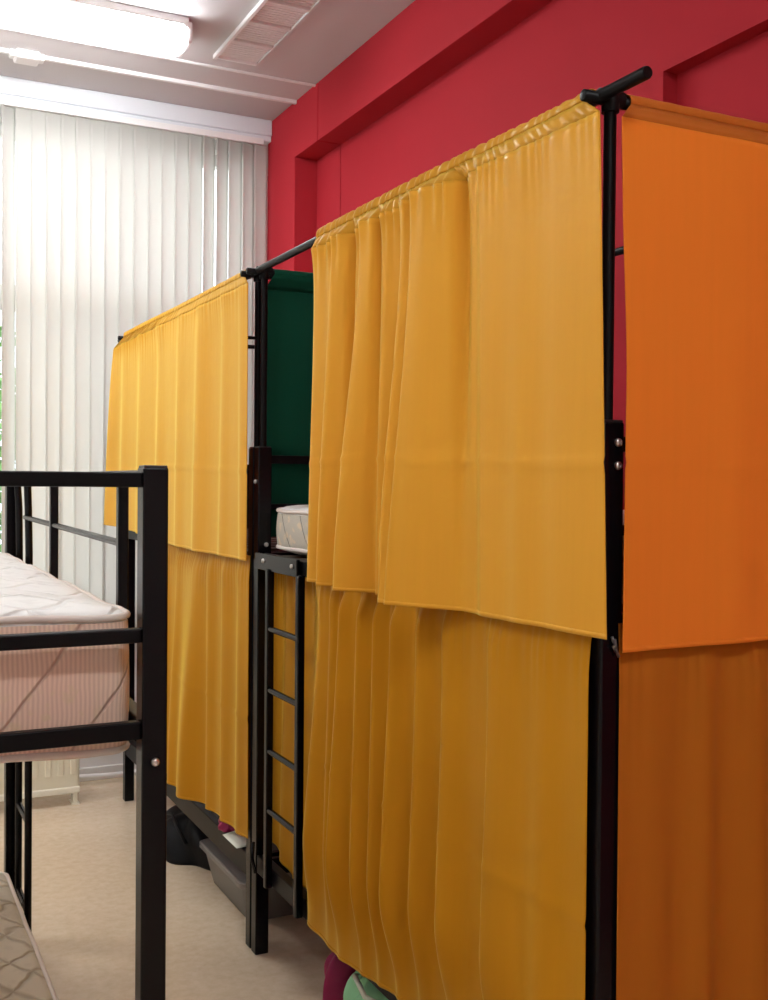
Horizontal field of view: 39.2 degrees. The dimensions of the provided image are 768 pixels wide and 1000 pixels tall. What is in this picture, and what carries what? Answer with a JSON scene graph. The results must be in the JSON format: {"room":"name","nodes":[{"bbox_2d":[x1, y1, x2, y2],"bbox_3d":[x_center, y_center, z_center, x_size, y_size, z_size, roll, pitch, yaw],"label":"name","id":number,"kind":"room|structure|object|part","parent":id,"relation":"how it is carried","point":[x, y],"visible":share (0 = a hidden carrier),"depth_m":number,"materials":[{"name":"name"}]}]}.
{"room":"dormitory","nodes":[
{"label":"dormitory","id":0,"kind":"room"},
{"bbox_2d":[0,75,271,767],"bbox_3d":[-2.856,-0.345,5.610,5.060,3.860,0.380,0,1,-26],"label":"wall","id":1,"kind":"structure","parent":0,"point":[115,758],"depth_m":6.11,"materials":[{"name":"white paint"}]},
{"bbox_2d":[79,763,135,781],"bbox_3d":[-2.909,1.549,5.487,4.860,0.075,0.022,0,1,-26],"label":"baseboard","id":2,"kind":"structure","parent":1,"relation":"attached to","point":[114,767],"depth_m":6.12,"materials":[{"name":"white paint"}]},
{"bbox_2d":[0,123,228,310],"bbox_3d":[-1.553,-0.669,6.254,1.473,2.810,0.110,0,1,-26],"label":"window","id":3,"kind":"structure","parent":1,"relation":"attached to","point":[0,123],"depth_m":6.48,"materials":[{"name":"white plastic"}]},
{"bbox_2d":[0,97,267,627],"bbox_3d":[-2.803,-0.674,5.420,4.686,2.946,0.060,0,1,-26],"label":"vertical blind","id":4,"kind":"object","parent":1,"relation":"attached to","point":[102,213],"visible":0.62,"depth_m":6.00,"materials":[{"name":"white fabric"}]},
{"bbox_3d":[-2.805,-2.129,5.387,4.650,0.036,0.044,0,1,-26],"label":"head rail","id":5,"kind":"part","parent":4,"relation":"part of","materials":[{"name":"white plastic"}]},
{"bbox_2d":[0,776,331,999],"bbox_3d":[-0.990,1.711,1.883,5.300,0.100,8.790,0,1,-26],"label":"floor","id":6,"kind":"structure","parent":0,"point":[84,853],"depth_m":4.16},
{"bbox_2d":[0,759,79,804],"bbox_3d":[-2.088,1.282,5.612,0.924,0.620,0.387,0,1,-26],"label":"radiator","id":7,"kind":"object","parent":6,"relation":"on","point":[50,777],"visible":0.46,"depth_m":5.59,"materials":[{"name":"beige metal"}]},
{"bbox_3d":[-1.634,1.560,5.685,0.040,0.070,0.090,0,1,-26],"label":"leg","id":8,"kind":"part","parent":7,"relation":"part of","materials":[{"name":"white metal"}]},
{"bbox_2d":[79,769,135,778],"bbox_3d":[-2.856,1.543,5.426,4.701,0.040,0.039,0,1,-26],"label":"pipe","id":9,"kind":"object","parent":7,"relation":"attached to","point":[111,774],"visible":0.17,"depth_m":6.04,"materials":[{"name":"white metal"}]},
{"bbox_2d":[0,465,167,999],"bbox_3d":[-1.289,0.778,2.845,0.902,1.730,2.087,0,1,-26],"label":"bunk bed","id":10,"kind":"object","parent":6,"relation":"on","point":[146,724],"visible":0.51,"depth_m":2.10,"materials":[{"name":"black paint"}]},
{"bbox_3d":[-1.361,0.762,3.946,0.050,1.726,0.050,0,1,-26],"label":"post","id":11,"kind":"part","parent":10,"relation":"part of","materials":[{"name":"black metal"}]},
{"bbox_2d":[0,872,57,999],"bbox_3d":[-1.301,1.393,2.855,0.807,0.170,1.867,0,1,-26],"label":"mattress","id":12,"kind":"object","parent":10,"relation":"on","point":[24,975],"visible":1,"depth_m":3.13,"materials":[{"name":"beige fabric"}]},
{"bbox_2d":[0,552,130,762],"bbox_3d":[-1.290,0.340,2.839,0.813,0.323,1.927,0,1,-26],"label":"mattress","id":13,"kind":"object","parent":10,"relation":"on","point":[81,685],"visible":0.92,"depth_m":2.11,"materials":[{"name":"beige fabric"}]},
{"bbox_3d":[-0.838,0.449,1.932,0.802,0.035,0.025,0,1,-26],"label":"rail","id":14,"kind":"part","parent":10,"relation":"part of","materials":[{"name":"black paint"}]},
{"bbox_3d":[-0.836,0.264,1.929,0.802,0.028,0.025,0,1,-26],"label":"rail","id":15,"kind":"part","parent":10,"relation":"part of","materials":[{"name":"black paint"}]},
{"bbox_3d":[-0.834,-0.040,1.925,0.802,0.029,0.025,0,1,-26],"label":"rail","id":16,"kind":"part","parent":10,"relation":"part of","materials":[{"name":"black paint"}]},
{"bbox_3d":[-0.902,-0.065,3.023,0.023,0.025,1.962,0,1,-26],"label":"guard rail","id":17,"kind":"part","parent":10,"relation":"part of","materials":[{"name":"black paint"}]},
{"bbox_3d":[-0.911,0.436,3.029,0.035,0.045,1.982,0,1,-26],"label":"rail","id":18,"kind":"part","parent":10,"relation":"part of","materials":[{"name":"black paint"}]},
{"bbox_3d":[-0.460,0.799,2.127,0.050,1.726,0.050,0,1,-26],"label":"post","id":19,"kind":"part","parent":10,"relation":"part of","materials":[{"name":"black metal"}]},
{"bbox_2d":[166,805,229,871],"bbox_3d":[-0.807,1.511,5.008,0.526,0.204,0.657,0,1,-26],"label":"duffel bag","id":20,"kind":"object","parent":6,"relation":"on","point":[186,844],"visible":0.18,"depth_m":4.78,"materials":[{"name":"black fabric"}]},
{"bbox_2d":[117,270,287,947],"bbox_3d":[-0.558,0.379,5.065,0.974,2.469,2.160,0,1,-26],"label":"bunk bed","id":21,"kind":"object","parent":6,"relation":"on","point":[206,820],"visible":0.16,"depth_m":3.99,"materials":[{"name":"black paint"}]},
{"bbox_3d":[-1.352,0.685,5.722,0.050,1.822,0.050,0,1,-26],"label":"post","id":22,"kind":"part","parent":21,"relation":"part of","materials":[{"name":"black metal"}]},
{"bbox_2d":[104,270,250,560],"bbox_3d":[-0.979,-0.335,4.869,0.094,1.066,2.254,0,1,-26],"label":"curtain","id":23,"kind":"object","parent":21,"relation":"hanging from","point":[178,395],"visible":0.91,"depth_m":4.45,"materials":[{"name":"yellow fabric"}]},
{"bbox_3d":[-0.920,1.322,4.838,0.035,0.085,1.942,0,1,-26],"label":"rail","id":24,"kind":"part","parent":21,"relation":"part of","materials":[{"name":"black metal"}]},
{"bbox_3d":[-0.968,-0.852,5.881,0.962,0.023,0.023,0,1,-26],"label":"cross rod","id":25,"kind":"part","parent":21,"relation":"part of","materials":[{"name":"black paint"}]},
{"bbox_3d":[-0.910,0.195,4.820,0.035,0.050,1.942,0,1,-26],"label":"rail","id":26,"kind":"part","parent":21,"relation":"part of","materials":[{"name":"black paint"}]},
{"bbox_2d":[167,544,250,838],"bbox_3d":[-0.824,0.724,4.498,0.084,1.071,1.355,0,1,-26],"label":"curtain","id":27,"kind":"object","parent":21,"relation":"hanging from","point":[208,642],"visible":0.77,"depth_m":4.29,"materials":[{"name":"yellow fabric"}]},
{"bbox_2d":[218,818,234,831],"bbox_3d":[-0.587,1.266,4.246,0.142,0.050,0.139,0,1,-26],"label":"scrap","id":28,"kind":"object","parent":21,"relation":"on","point":[222,826],"visible":0.19,"depth_m":4.20,"materials":[{"name":"pink"}]},
{"bbox_2d":[223,831,245,847],"bbox_3d":[-0.517,1.278,4.117,0.160,0.025,0.190,0,1,-26],"label":"paper sheet","id":29,"kind":"object","parent":21,"relation":"on","point":[238,841],"visible":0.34,"depth_m":4.08,"materials":[{"name":"white paper"}]},
{"bbox_3d":[-0.469,0.722,3.939,0.050,1.822,0.050,0,1,-26],"label":"post","id":30,"kind":"part","parent":21,"relation":"part of","materials":[{"name":"black metal"}]},
{"bbox_3d":[-0.085,-0.816,4.098,0.962,0.023,0.023,0,1,-26],"label":"cross rod","id":31,"kind":"part","parent":21,"relation":"part of","materials":[{"name":"black paint"}]},
{"bbox_3d":[-0.085,1.331,4.141,0.822,0.065,0.025,0,1,-26],"label":"rail","id":32,"kind":"part","parent":21,"relation":"part of","materials":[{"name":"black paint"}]},
{"bbox_2d":[323,952,355,999],"bbox_3d":[-0.080,1.512,3.437,0.269,0.264,0.134,0,1,-26],"label":"cloth bag","id":33,"kind":"object","parent":6,"relation":"on","point":[337,973],"visible":0.2,"depth_m":3.36,"materials":[{"name":"fabric"}]},
{"bbox_2d":[343,971,387,999],"bbox_3d":[0.058,1.520,3.214,0.354,0.258,0.354,0,1,-26],"label":"cloth bag","id":34,"kind":"object","parent":6,"relation":"on","point":[358,987],"visible":0.2,"depth_m":3.17,"materials":[{"name":"green fabric"}]},
{"bbox_3d":[-0.057,1.424,3.142,0.064,0.065,0.182,0,1,-26],"label":"handle","id":35,"kind":"part","parent":34,"relation":"part of","materials":[{"name":"fabric"}]},
{"bbox_2d":[246,66,652,999],"bbox_3d":[0.398,0.419,3.135,0.974,2.469,2.125,0,1,-26],"label":"bunk bed","id":36,"kind":"object","parent":6,"relation":"on","point":[268,872],"visible":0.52,"depth_m":2.12,"materials":[{"name":"black paint"}]},
{"bbox_3d":[-0.057,-0.815,4.042,0.962,0.023,0.023,0,1,-26],"label":"cross rod","id":37,"kind":"part","parent":36,"relation":"part of","materials":[{"name":"black paint"}]},
{"bbox_3d":[-0.442,0.723,3.883,0.050,1.822,0.050,0,1,-26],"label":"post","id":38,"kind":"part","parent":36,"relation":"part of","materials":[{"name":"black metal"}]},
{"bbox_3d":[-0.057,1.332,4.086,0.822,0.065,0.025,0,1,-26],"label":"rail","id":39,"kind":"part","parent":36,"relation":"part of","materials":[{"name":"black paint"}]},
{"bbox_3d":[-0.047,0.214,4.068,0.822,0.050,0.025,0,1,-26],"label":"rail","id":40,"kind":"part","parent":36,"relation":"part of","materials":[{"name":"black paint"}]},
{"bbox_3d":[-0.006,0.232,2.995,0.035,0.050,1.912,0,1,-26],"label":"rail","id":41,"kind":"part","parent":36,"relation":"part of","materials":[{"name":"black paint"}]},
{"bbox_3d":[-0.046,0.024,4.065,0.822,0.020,0.025,0,1,-26],"label":"rail","id":42,"kind":"part","parent":36,"relation":"part of","materials":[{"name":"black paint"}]},
{"bbox_2d":[267,269,313,536],"bbox_3d":[-0.059,-0.344,4.058,0.815,0.974,0.054,0,1,-26],"label":"curtain","id":43,"kind":"object","parent":36,"relation":"hanging from","point":[290,293],"visible":0.23,"depth_m":3.94,"materials":[{"name":"green fabric"}]},
{"bbox_3d":[-0.044,-0.146,4.062,0.822,0.030,0.025,0,1,-26],"label":"rail","id":44,"kind":"part","parent":36,"relation":"part of","materials":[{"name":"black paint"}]},
{"bbox_2d":[272,573,316,888],"bbox_3d":[-0.288,0.774,3.636,0.033,1.046,0.544,0,1,-26],"label":"curtain","id":45,"kind":"object","parent":36,"relation":"hanging from","point":[284,585],"visible":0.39,"depth_m":3.73,"materials":[{"name":"yellow fabric"}]},
{"bbox_3d":[-0.016,1.321,3.012,0.035,0.062,1.912,0,1,-26],"label":"rail","id":46,"kind":"part","parent":36,"relation":"part of","materials":[{"name":"black metal"}]},
{"bbox_2d":[303,586,591,999],"bbox_3d":[0.059,0.788,2.729,0.077,1.127,1.410,0,1,-26],"label":"curtain","id":47,"kind":"object","parent":36,"relation":"hanging from","point":[445,826],"visible":0.94,"depth_m":2.55,"materials":[{"name":"yellow fabric"}]},
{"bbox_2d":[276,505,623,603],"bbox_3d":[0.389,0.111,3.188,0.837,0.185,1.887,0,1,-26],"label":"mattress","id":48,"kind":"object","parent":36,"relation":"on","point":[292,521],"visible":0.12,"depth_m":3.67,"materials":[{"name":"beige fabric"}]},
{"bbox_3d":[0.010,-0.800,2.918,0.025,0.025,2.125,0,1,-26],"label":"curtain rod","id":49,"kind":"part","parent":36,"relation":"part of","materials":[{"name":"black paint"}]},
{"bbox_2d":[307,89,606,639],"bbox_3d":[0.082,-0.282,2.643,0.183,1.085,1.440,0,1,-26],"label":"curtain","id":50,"kind":"object","parent":36,"relation":"hanging from","point":[457,443],"visible":0.98,"depth_m":2.45,"materials":[{"name":"yellow fabric"}]},
{"bbox_3d":[0.428,0.759,2.127,0.050,1.822,0.050,0,1,-26],"label":"post","id":51,"kind":"part","parent":36,"relation":"part of","materials":[{"name":"black metal"}]},
{"bbox_3d":[0.812,-0.779,2.286,0.962,0.023,0.023,0,1,-26],"label":"cross rod","id":52,"kind":"part","parent":36,"relation":"part of","materials":[{"name":"black paint"}]},
{"bbox_3d":[0.834,-0.799,3.326,0.025,0.025,2.125,0,1,-26],"label":"curtain rod","id":53,"kind":"part","parent":36,"relation":"part of","materials":[{"name":"black paint"}]},
{"bbox_2d":[616,623,767,999],"bbox_3d":[0.862,0.936,2.294,0.897,1.390,0.049,0,1,-26],"label":"curtain","id":54,"kind":"object","parent":36,"relation":"hanging from","point":[692,849],"visible":0.89,"depth_m":2.18,"materials":[{"name":"orange fabric"}]},
{"bbox_2d":[619,94,767,652],"bbox_3d":[0.851,-0.251,2.290,0.922,1.091,0.086,0,1,-26],"label":"curtain","id":55,"kind":"object","parent":36,"relation":"hanging from","point":[695,181],"visible":0.98,"depth_m":2.14,"materials":[{"name":"orange fabric"}]},
{"bbox_3d":[-0.489,1.539,4.432,0.404,0.172,0.572,0,1,-26],"label":"storage box","id":56,"kind":"object","parent":6,"relation":"on","visible":0},
{"bbox_2d":[242,880,290,910],"bbox_3d":[-0.459,1.548,4.328,0.231,0.132,0.190,0,1,-13],"label":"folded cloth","id":57,"kind":"object","parent":56,"relation":"in","point":[276,901],"visible":0.2,"depth_m":4.25,"materials":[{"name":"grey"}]},
{"bbox_2d":[0,0,414,120],"bbox_3d":[-0.955,-2.248,1.819,5.300,0.100,8.790,0,1,-26],"label":"ceiling","id":58,"kind":"structure","parent":0,"point":[336,29],"depth_m":5.52,"materials":[{"name":"paint"}]},
{"bbox_2d":[0,0,191,57],"bbox_3d":[-1.506,-2.182,4.846,1.270,0.138,0.220,0,1,-26],"label":"ceiling lamp","id":59,"kind":"object","parent":58,"relation":"attached to","point":[104,22],"visible":1,"depth_m":4.88,"materials":[{"name":"white paint"}]},
{"bbox_2d":[0,48,296,104],"bbox_3d":[-2.585,-2.242,5.075,4.668,0.045,0.110,0,1,-26],"label":"duct","id":60,"kind":"object","parent":58,"relation":"attached to","point":[19,56],"visible":1,"depth_m":5.65,"materials":[{"name":"white plastic"}]},
{"bbox_2d":[0,26,315,86],"bbox_3d":[-2.416,-2.253,4.846,4.568,0.012,0.016,0,1,-26],"label":"duct","id":61,"kind":"object","parent":58,"relation":"attached to","point":[1,27],"visible":1,"depth_m":5.46,"materials":[{"name":"white plastic"}]},
{"bbox_2d":[213,0,324,65],"bbox_3d":[-0.485,-2.233,4.971,0.250,0.022,1.220,0,1,-26],"label":"ceiling vent","id":62,"kind":"object","parent":58,"relation":"in","point":[269,23],"visible":1,"depth_m":5.14,"materials":[{"name":"white plastic"}]},
{"bbox_2d":[221,42,269,61],"bbox_3d":[-0.698,-2.250,5.401,0.206,0.006,0.220,0,1,-26],"label":"grille","id":63,"kind":"object","parent":62,"relation":"attached to","point":[230,51],"depth_m":5.40,"materials":[{"name":"white plastic"}]},
{"bbox_2d":[236,23,286,44],"bbox_3d":[-0.591,-2.246,5.186,0.206,0.006,0.220,0,1,-26],"label":"grille","id":64,"kind":"object","parent":62,"relation":"attached to","point":[246,33],"depth_m":5.19,"materials":[{"name":"white plastic"}]},
{"bbox_2d":[252,3,305,26],"bbox_3d":[-0.485,-2.241,4.971,0.206,0.006,0.220,0,1,-26],"label":"grille","id":65,"kind":"object","parent":62,"relation":"attached to","point":[263,14],"depth_m":4.97,"materials":[{"name":"white plastic"}]},
{"bbox_2d":[279,0,317,6],"bbox_3d":[-0.378,-2.237,4.756,0.206,0.006,0.220,0,1,-26],"label":"grille","id":66,"kind":"object","parent":62,"relation":"attached to","point":[285,3],"depth_m":4.85,"materials":[{"name":"white plastic"}]},
{"bbox_2d":[267,0,767,612],"bbox_3d":[1.229,-0.267,2.997,0.338,3.860,8.690,0,1,-26],"label":"wall","id":67,"kind":"structure","parent":0,"point":[442,79],"depth_m":4.49,"materials":[{"name":"paint"}]},
{"label":"outside","id":68,"kind":"structure","parent":0,"visible":0},
{"bbox_3d":[-8.559,2.526,21.784,32.000,0.100,33.460,0,1,-26],"label":"ground","id":69,"kind":"structure","parent":68,"visible":0},
{"bbox_2d":[0,326,1,551],"bbox_3d":[-4.978,0.241,12.058,3.062,4.856,3.080,0,1,-26],"label":"tree","id":70,"kind":"object","parent":69,"relation":"on","point":[0,326],"visible":0.02,"depth_m":11.91,"materials":[{"name":"green plant"}]}
]}

